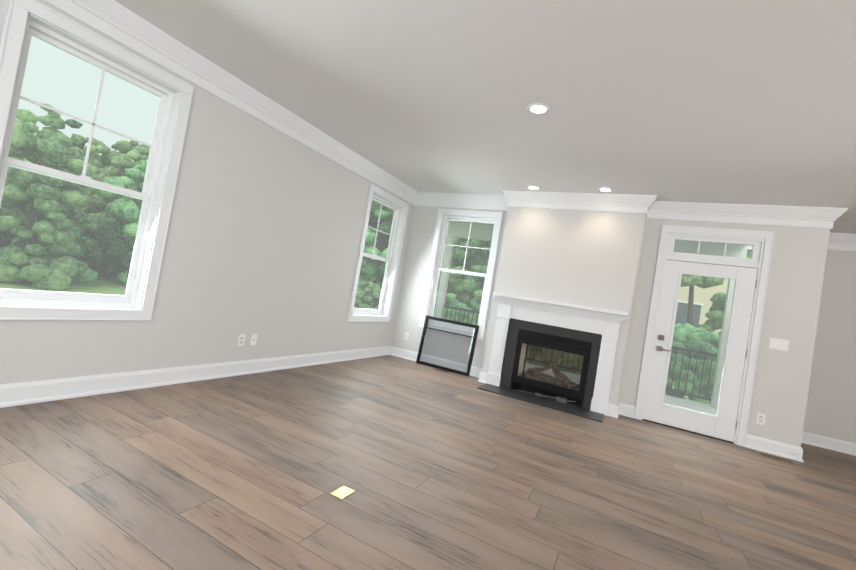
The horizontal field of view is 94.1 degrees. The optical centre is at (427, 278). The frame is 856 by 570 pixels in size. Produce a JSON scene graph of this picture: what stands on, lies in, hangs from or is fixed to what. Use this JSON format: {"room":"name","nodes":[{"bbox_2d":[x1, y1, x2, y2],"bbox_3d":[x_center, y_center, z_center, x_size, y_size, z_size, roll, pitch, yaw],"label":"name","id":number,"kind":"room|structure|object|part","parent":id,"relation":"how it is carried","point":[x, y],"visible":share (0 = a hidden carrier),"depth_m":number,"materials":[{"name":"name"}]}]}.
{"room":"living room","nodes":[
{"label":"living room","id":0,"kind":"room"},
{"bbox_2d":[0,0,413,383],"bbox_3d":[-2.410,-0.526,2.657,0.160,2.665,9.025,8,-2,27],"label":"wall","id":1,"kind":"structure","parent":0,"point":[264,233],"depth_m":3.72,"materials":[{"name":"grey paint"}]},
{"bbox_2d":[0,0,193,320],"bbox_3d":[-2.335,-0.666,2.729,0.180,1.890,1.057,8,-2,27],"label":"window","id":2,"kind":"structure","parent":1,"relation":"in","point":[64,207],"depth_m":2.78,"materials":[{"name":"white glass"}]},
{"bbox_3d":[-2.379,-0.672,2.752,0.080,1.716,0.883,8,-2,27],"label":"near left window sash","id":3,"kind":"part","parent":2,"relation":"part of","materials":[{"name":"white wood"}]},
{"bbox_2d":[0,346,391,407],"bbox_3d":[-2.531,0.732,2.578,0.028,0.140,8.703,8,-2,27],"label":"baseboard","id":4,"kind":"structure","parent":1,"relation":"attached to","point":[22,393],"depth_m":3.21,"materials":[{"name":"white wood"}]},
{"bbox_2d":[43,0,418,205],"bbox_3d":[-2.101,-1.722,2.636,0.088,0.205,8.703,8,-2,27],"label":"crown molding","id":5,"kind":"structure","parent":1,"relation":"attached to","point":[118,22],"depth_m":3.28,"materials":[{"name":"white wood"}]},
{"bbox_2d":[237,334,245,345],"bbox_3d":[-1.834,0.604,3.918,0.008,0.116,0.072,8,-2,27],"label":"outlet","id":6,"kind":"object","parent":1,"relation":"attached to","point":[241,339],"visible":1,"depth_m":3.91,"materials":[{"name":"white plastic"}]},
{"bbox_2d":[250,334,257,344],"bbox_3d":[-1.768,0.619,4.045,0.013,0.116,0.072,8,-2,27],"label":"outlet","id":7,"kind":"object","parent":1,"relation":"attached to","point":[253,340],"visible":1,"depth_m":4.04,"materials":[{"name":"white plastic"}]},
{"bbox_2d":[347,184,408,321],"bbox_3d":[-0.761,-0.317,5.890,0.180,1.890,1.054,8,-2,27],"label":"window","id":8,"kind":"structure","parent":1,"relation":"in","point":[371,259],"depth_m":6.16,"materials":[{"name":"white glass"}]},
{"bbox_3d":[-0.805,-0.323,5.913,0.080,1.716,0.880,8,-2,27],"label":"left far window sash","id":9,"kind":"part","parent":8,"relation":"part of","materials":[{"name":"white wood"}]},
{"bbox_2d":[0,355,855,569],"bbox_3d":[1.658,1.496,1.052,9.320,0.100,10.172,8,-2,27],"label":"floor","id":10,"kind":"structure","parent":0,"point":[432,468],"depth_m":2.34,"materials":[{"name":"brown wood"}]},
{"bbox_2d":[330,486,354,499],"bbox_3d":[-0.450,1.127,2.102,0.075,0.005,0.110,8,-2,27],"label":"electrical outlet","id":11,"kind":"object","parent":10,"relation":"attached to","point":[343,492],"visible":1,"depth_m":2.10,"materials":[{"name":"yellow"}]},
{"bbox_2d":[416,315,478,375],"bbox_3d":[0.283,0.987,5.960,0.870,0.740,0.030,8,-9,27],"label":"screen frame","id":12,"kind":"object","parent":10,"relation":"on","point":[471,353],"visible":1,"depth_m":5.95,"materials":[{"name":"black metal"}]},
{"bbox_2d":[478,292,627,421],"bbox_3d":[1.565,0.914,5.114,1.666,1.250,0.853,8,-2,27],"label":"fireplace","id":13,"kind":"object","parent":10,"relation":"on","point":[590,336],"visible":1,"depth_m":5.08,"materials":[{"name":"white wood"}]},
{"bbox_3d":[1.648,1.128,5.287,0.779,0.463,0.421,8,-2,27],"label":"glass","id":14,"kind":"part","parent":13,"relation":"part of","materials":[{"name":"clear glass"}]},
{"bbox_2d":[757,452,796,464],"bbox_3d":[3.584,1.846,4.105,0.300,0.005,0.100,8,-2,27],"label":"floor vent","id":15,"kind":"object","parent":10,"relation":"in","point":[777,458],"visible":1,"depth_m":4.10,"materials":[{"name":"brown metal"}]},
{"bbox_2d":[114,0,855,233],"bbox_3d":[2.105,-1.232,1.130,9.320,0.100,10.172,8,-2,27],"label":"ceiling","id":16,"kind":"structure","parent":0,"point":[732,101],"depth_m":2.81,"materials":[{"name":"white paint"}]},
{"bbox_2d":[527,185,540,189],"bbox_3d":[1.370,-1.180,5.166,0.180,0.008,0.180,8,-2,27],"label":"recessed light","id":17,"kind":"object","parent":16,"relation":"in","point":[533,187],"visible":1,"depth_m":5.15,"materials":[{"name":"white plastic"}]},
{"bbox_2d":[527,103,549,113],"bbox_3d":[0.860,-1.323,3.105,0.180,0.008,0.180,8,-2,27],"label":"recessed light","id":18,"kind":"object","parent":16,"relation":"in","point":[538,108],"visible":1,"depth_m":3.09,"materials":[{"name":"white plastic"}]},
{"bbox_2d":[598,187,613,191],"bbox_3d":[2.127,-1.067,4.776,0.180,0.008,0.180,8,-2,27],"label":"recessed light","id":19,"kind":"object","parent":16,"relation":"in","point":[605,189],"visible":1,"depth_m":4.76,"materials":[{"name":"white plastic"}]},
{"bbox_2d":[482,207,645,414],"bbox_3d":[1.741,0.230,5.256,1.703,2.665,0.242,8,-2,27],"label":"wall","id":20,"kind":"structure","parent":0,"point":[585,258],"depth_m":5.11,"materials":[{"name":"grey paint"}]},
{"bbox_2d":[499,190,658,215],"bbox_3d":[1.873,-0.998,5.156,1.881,0.205,0.117,8,-2,27],"label":"crown molding","id":21,"kind":"structure","parent":20,"relation":"attached to","point":[648,205],"depth_m":5.09,"materials":[{"name":"white wood"}]},
{"bbox_2d":[607,402,634,417],"bbox_3d":[2.330,1.593,4.796,0.284,0.140,0.270,8,-2,27],"label":"baseboard","id":22,"kind":"structure","parent":20,"relation":"attached to","point":[619,408],"depth_m":4.85,"materials":[{"name":"white wood"}]},
{"bbox_2d":[391,206,809,441],"bbox_3d":[1.730,0.234,5.487,5.092,2.665,0.160,8,-2,27],"label":"wall","id":23,"kind":"structure","parent":0,"point":[780,318],"depth_m":4.89,"materials":[{"name":"grey paint"}]},
{"bbox_2d":[404,332,408,339],"bbox_3d":[-0.343,0.916,6.349,0.072,0.116,0.008,8,-2,27],"label":"outlet","id":24,"kind":"object","parent":23,"relation":"attached to","point":[406,336],"visible":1,"depth_m":6.35,"materials":[{"name":"white plastic"}]},
{"bbox_2d":[392,346,486,381],"bbox_3d":[0.121,1.267,6.068,1.617,0.140,0.028,8,-2,27],"label":"baseboard","id":25,"kind":"structure","parent":23,"relation":"attached to","point":[477,372],"depth_m":6.06,"materials":[{"name":"white wood"}]},
{"bbox_2d":[419,208,502,339],"bbox_3d":[0.514,-0.101,6.113,1.055,1.890,0.180,8,-2,27],"label":"window","id":26,"kind":"structure","parent":23,"relation":"in","point":[443,219],"depth_m":6.17,"materials":[{"name":"white wood"}]},
{"bbox_3d":[0.538,-0.108,6.158,0.765,1.577,0.033,8,-2,27],"label":"glass","id":27,"kind":"part","parent":26,"relation":"part of","materials":[{"name":"clear glass"}]},
{"bbox_2d":[415,192,507,210],"bbox_3d":[0.536,-1.190,6.097,1.557,0.205,0.093,8,-2,27],"label":"crown molding","id":28,"kind":"structure","parent":23,"relation":"attached to","point":[450,200],"depth_m":6.12,"materials":[{"name":"white wood"}]},
{"bbox_2d":[634,225,774,446],"bbox_3d":[3.207,0.593,4.699,1.085,2.390,0.224,8,-2,27],"label":"balcony door","id":29,"kind":"structure","parent":23,"relation":"in","point":[728,421],"depth_m":4.59,"materials":[{"name":"white wood"}]},
{"bbox_3d":[3.167,0.748,4.662,0.527,1.566,0.006,8,-2,27],"label":"glass","id":30,"kind":"part","parent":29,"relation":"part of","materials":[{"name":"clear glass"}]},
{"bbox_3d":[3.349,-0.353,4.701,0.805,0.165,0.004,8,-2,27],"label":"transom glass","id":31,"kind":"part","parent":29,"relation":"part of","materials":[{"name":"clear glass"}]},
{"bbox_2d":[645,201,847,228],"bbox_3d":[3.530,-0.743,4.556,1.828,0.205,0.093,8,-2,27],"label":"crown molding","id":32,"kind":"structure","parent":23,"relation":"attached to","point":[773,215],"depth_m":4.50,"materials":[{"name":"white"}]},
{"bbox_2d":[756,413,765,424],"bbox_3d":[3.606,1.519,4.316,0.072,0.116,0.008,8,-2,27],"label":"outlet","id":33,"kind":"object","parent":23,"relation":"attached to","point":[760,419],"visible":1,"depth_m":4.31,"materials":[{"name":"white plastic"}]},
{"bbox_2d":[745,434,800,460],"bbox_3d":[3.666,1.795,4.245,0.450,0.140,0.028,8,-2,27],"label":"baseboard","id":34,"kind":"structure","parent":23,"relation":"attached to","point":[784,450],"depth_m":4.24,"materials":[{"name":"white wood"}]},
{"bbox_2d":[769,337,788,350],"bbox_3d":[3.797,0.709,4.309,0.160,0.118,0.009,8,-2,27],"label":"light switch","id":35,"kind":"object","parent":23,"relation":"attached to","point":[779,344],"visible":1,"depth_m":4.31,"materials":[{"name":"white plastic"}]},
{"bbox_2d":[781,228,829,446],"bbox_3d":[4.299,0.636,4.807,0.160,2.665,1.307,8,-2,27],"label":"wall","id":36,"kind":"structure","parent":0,"point":[801,366],"depth_m":4.22,"materials":[{"name":"grey paint"}]},
{"bbox_2d":[799,447,803,461],"bbox_3d":[4.128,1.882,4.628,0.028,0.140,1.140,8,-2,27],"label":"baseboard","id":37,"kind":"structure","parent":36,"relation":"attached to","point":[801,452],"depth_m":4.13,"materials":[{"name":"white wood"}]},
{"bbox_2d":[829,232,838,235],"bbox_3d":[4.556,-0.572,4.681,0.088,0.205,1.020,8,-2,27],"label":"crown molding","id":38,"kind":"structure","parent":36,"relation":"attached to","point":[831,234],"depth_m":5.00,"materials":[{"name":"white"}]},
{"bbox_2d":[803,250,855,443],"bbox_3d":[6.417,0.970,4.359,4.068,2.665,0.160,8,-2,27],"label":"wall","id":39,"kind":"structure","parent":0,"point":[830,412],"depth_m":4.96,"materials":[{"name":"grey paint"}]},
{"bbox_2d":[801,431,855,455],"bbox_3d":[6.100,2.195,4.275,3.906,0.140,0.028,8,-2,27],"label":"baseboard","id":40,"kind":"structure","parent":39,"relation":"attached to","point":[829,443],"depth_m":4.88,"materials":[{"name":"white wood"}]},
{"bbox_2d":[827,233,855,251],"bbox_3d":[6.490,-0.265,4.320,3.906,0.205,0.088,8,-2,27],"label":"crown molding","id":41,"kind":"structure","parent":39,"relation":"attached to","point":[845,241],"depth_m":4.99,"materials":[{"name":"white"}]},
{"label":"outside","id":42,"kind":"structure","parent":0,"visible":0},
{"bbox_2d":[0,273,689,399],"bbox_3d":[0.969,2.702,22.112,160.000,0.300,180.000,8,-2,27],"label":"ground","id":43,"kind":"structure","parent":42,"point":[100,286],"depth_m":13.08,"materials":[{"name":"green plant"}]},
{"bbox_2d":[0,202,22,240],"bbox_3d":[-13.962,-2.355,11.733,3.398,4.937,3.752,8,-2,27],"label":"tree","id":44,"kind":"object","parent":43,"relation":"on","point":[4,234],"depth_m":12.52,"materials":[{"name":"green plant"}]},
{"bbox_2d":[0,151,52,247],"bbox_3d":[-15.326,-2.944,14.293,3.750,5.392,3.706,8,-2,27],"label":"tree","id":45,"kind":"object","parent":43,"relation":"on","point":[6,241],"depth_m":14.18,"materials":[{"name":"green plant"}]},
{"bbox_2d":[0,159,98,282],"bbox_3d":[-13.246,-2.236,13.205,4.223,4.820,3.693,8,-2,27],"label":"tree","id":46,"kind":"object","parent":43,"relation":"on","point":[83,246],"depth_m":13.69,"materials":[{"name":"green plant"}]},
{"bbox_2d":[0,103,98,290],"bbox_3d":[-11.466,-2.401,11.724,2.840,5.581,2.628,8,-2,27],"label":"tree","id":47,"kind":"object","parent":43,"relation":"on","point":[30,147],"depth_m":11.41,"materials":[{"name":"green plant"}]},
{"bbox_2d":[7,209,95,264],"bbox_3d":[-16.421,-2.785,17.147,3.677,5.181,4.157,8,-2,27],"label":"tree","id":48,"kind":"object","parent":43,"relation":"on","point":[87,259],"depth_m":17.86,"materials":[{"name":"green plant"}]},
{"bbox_2d":[57,134,112,260],"bbox_3d":[-17.428,-3.772,20.276,3.913,6.719,4.245,8,-2,27],"label":"tree","id":49,"kind":"object","parent":43,"relation":"on","point":[77,145],"depth_m":19.73,"materials":[{"name":"green plant"}]},
{"bbox_2d":[77,154,140,277],"bbox_3d":[-14.089,-2.818,17.868,3.733,5.708,3.642,8,-2,27],"label":"tree","id":50,"kind":"object","parent":43,"relation":"on","point":[113,270],"depth_m":17.01,"materials":[{"name":"green plant"}]},
{"bbox_2d":[87,147,149,272],"bbox_3d":[-14.325,-3.183,20.137,4.321,6.753,4.526,8,-2,27],"label":"tree","id":51,"kind":"object","parent":43,"relation":"on","point":[139,154],"depth_m":19.12,"materials":[{"name":"green plant"}]},
{"bbox_2d":[92,160,147,285],"bbox_3d":[-11.030,-2.031,15.901,4.258,5.381,4.114,8,-2,27],"label":"tree","id":52,"kind":"object","parent":43,"relation":"on","point":[109,226],"depth_m":14.64,"materials":[{"name":"green plant"}]},
{"bbox_2d":[97,140,149,242],"bbox_3d":[-17.208,-4.072,22.580,4.041,7.693,4.516,8,-2,27],"label":"tree","id":53,"kind":"object","parent":43,"relation":"on","point":[121,146],"depth_m":21.91,"materials":[{"name":"green plant"}]},
{"bbox_2d":[354,280,381,308],"bbox_3d":[-2.403,0.955,13.492,2.446,1.876,2.350,8,-2,27],"label":"tree","id":54,"kind":"object","parent":43,"relation":"on","point":[364,299],"depth_m":12.85,"materials":[{"name":"green plant"}]},
{"bbox_2d":[359,200,392,304],"bbox_3d":[-2.161,-3.193,19.687,6.126,10.284,5.811,8,-2,27],"label":"tree","id":55,"kind":"object","parent":43,"relation":"on","point":[366,269],"depth_m":18.09,"materials":[{"name":"green plant"}]},
{"bbox_2d":[365,212,392,267],"bbox_3d":[-2.442,-3.399,21.906,5.450,10.926,5.417,8,-2,27],"label":"tree","id":56,"kind":"object","parent":43,"relation":"on","point":[383,265],"depth_m":20.83,"materials":[{"name":"green plant"}]},
{"bbox_2d":[378,236,388,276],"bbox_3d":[-1.028,-3.208,24.342,5.323,11.142,5.326,8,-2,27],"label":"tree","id":57,"kind":"object","parent":43,"relation":"on","point":[380,263],"depth_m":22.87,"materials":[{"name":"green plant"}]},
{"bbox_2d":[363,204,456,288],"bbox_3d":[-0.986,-2.520,21.302,6.054,9.883,6.186,8,-2,27],"label":"tree","id":58,"kind":"object","parent":43,"relation":"on","point":[387,228],"depth_m":19.22,"materials":[{"name":"green plant"}]},
{"bbox_2d":[434,291,472,330],"bbox_3d":[0.259,1.316,11.516,2.386,1.931,2.324,8,-2,27],"label":"tree","id":59,"kind":"object","parent":43,"relation":"on","point":[451,300],"depth_m":10.82,"materials":[{"name":"green plant"}]},
{"bbox_2d":[437,239,489,308],"bbox_3d":[1.541,-1.307,20.706,5.985,8.063,5.923,8,-2,27],"label":"tree","id":60,"kind":"object","parent":43,"relation":"on","point":[469,256],"depth_m":18.23,"materials":[{"name":"green plant"}]},
{"bbox_2d":[445,241,483,301],"bbox_3d":[2.012,-2.619,23.144,4.560,10.954,5.164,8,-2,27],"label":"tree","id":61,"kind":"object","parent":43,"relation":"on","point":[461,263],"depth_m":21.86,"materials":[{"name":"green plant"}]},
{"bbox_2d":[438,238,490,302],"bbox_3d":[2.776,-2.085,16.624,5.651,9.664,4.800,8,-2,27],"label":"tree","id":62,"kind":"object","parent":43,"relation":"on","point":[472,285],"depth_m":16.05,"materials":[{"name":"green plant"}]},
{"bbox_2d":[460,295,481,324],"bbox_3d":[1.463,1.450,11.285,2.625,1.996,2.254,8,-2,27],"label":"tree","id":63,"kind":"object","parent":43,"relation":"on","point":[474,301],"depth_m":10.95,"materials":[{"name":"green plant"}]},
{"bbox_2d":[459,242,490,298],"bbox_3d":[4.003,-1.056,19.384,5.083,8.294,4.874,8,-2,27],"label":"tree","id":64,"kind":"object","parent":43,"relation":"on","point":[484,255],"depth_m":17.90,"materials":[{"name":"green plant"}]},
{"bbox_2d":[526,345,566,365],"bbox_3d":[2.692,1.650,10.342,2.400,2.038,2.680,8,-2,27],"label":"tree","id":65,"kind":"object","parent":43,"relation":"on","point":[529,346],"depth_m":9.51,"materials":[{"name":"green plant"}]},
{"bbox_2d":[557,354,583,374],"bbox_3d":[4.094,1.960,9.376,2.706,1.816,2.347,8,-2,27],"label":"tree","id":66,"kind":"object","parent":43,"relation":"on","point":[580,366],"depth_m":9.17,"materials":[{"name":"green plant"}]},
{"bbox_2d":[525,363,716,414],"bbox_3d":[1.911,1.976,6.830,5.530,0.565,2.734,8,-2,27],"label":"deck","id":67,"kind":"object","parent":43,"relation":"on","point":[689,404],"depth_m":6.63,"materials":[{"name":"white wood"}]},
{"bbox_2d":[434,222,747,408],"bbox_3d":[2.694,0.437,7.909,5.530,2.785,0.180,8,-2,27],"label":"posts","id":68,"kind":"object","parent":67,"relation":"on","point":[457,230],"depth_m":6.95,"materials":[{"name":"white wood"}]},
{"bbox_2d":[373,298,435,316],"bbox_3d":[-0.409,0.857,8.039,0.050,0.800,2.610,8,-2,27],"label":"deck railing","id":69,"kind":"object","parent":68,"relation":"attached to","point":[374,299],"depth_m":6.96,"materials":[{"name":"black metal"}]},
{"bbox_2d":[449,221,493,224],"bbox_3d":[2.349,-1.109,7.121,5.830,0.110,3.034,8,-2,27],"label":"porch roof","id":70,"kind":"structure","parent":68,"relation":"on","point":[472,222],"depth_m":8.79,"materials":[{"name":"grey"}]},
{"bbox_2d":[442,305,717,400],"bbox_3d":[2.605,1.350,7.999,5.530,0.800,0.050,8,-2,27],"label":"deck railing","id":71,"kind":"object","parent":68,"relation":"attached to","point":[673,347],"depth_m":7.03,"materials":[{"name":"black metal"}]},
{"bbox_2d":[665,323,719,404],"bbox_3d":[5.351,1.998,8.380,2.462,2.133,2.594,8,-2,27],"label":"bush","id":72,"kind":"object","parent":43,"relation":"on","point":[686,330],"depth_m":7.79,"materials":[{"name":"green plant"}]},
{"bbox_2d":[681,274,724,325],"bbox_3d":[8.056,0.182,13.601,3.452,6.598,1.807,8,-2,27],"label":"tree","id":73,"kind":"object","parent":43,"relation":"on","point":[689,281],"depth_m":12.90,"materials":[{"name":"green plant"}]},
{"bbox_2d":[675,245,752,333],"bbox_3d":[16.422,0.229,22.549,10.600,9.600,10.800,8,-2,27],"label":"neighbouring house","id":74,"kind":"structure","parent":43,"relation":"on","point":[699,306],"depth_m":18.65,"materials":[{"name":"beige"}]},
{"bbox_2d":[697,253,751,390],"bbox_3d":[10.121,1.528,12.611,4.291,4.871,3.723,8,-2,27],"label":"tree","id":75,"kind":"object","parent":43,"relation":"on","point":[710,324],"depth_m":12.96,"materials":[{"name":"green plant"}]}
]}

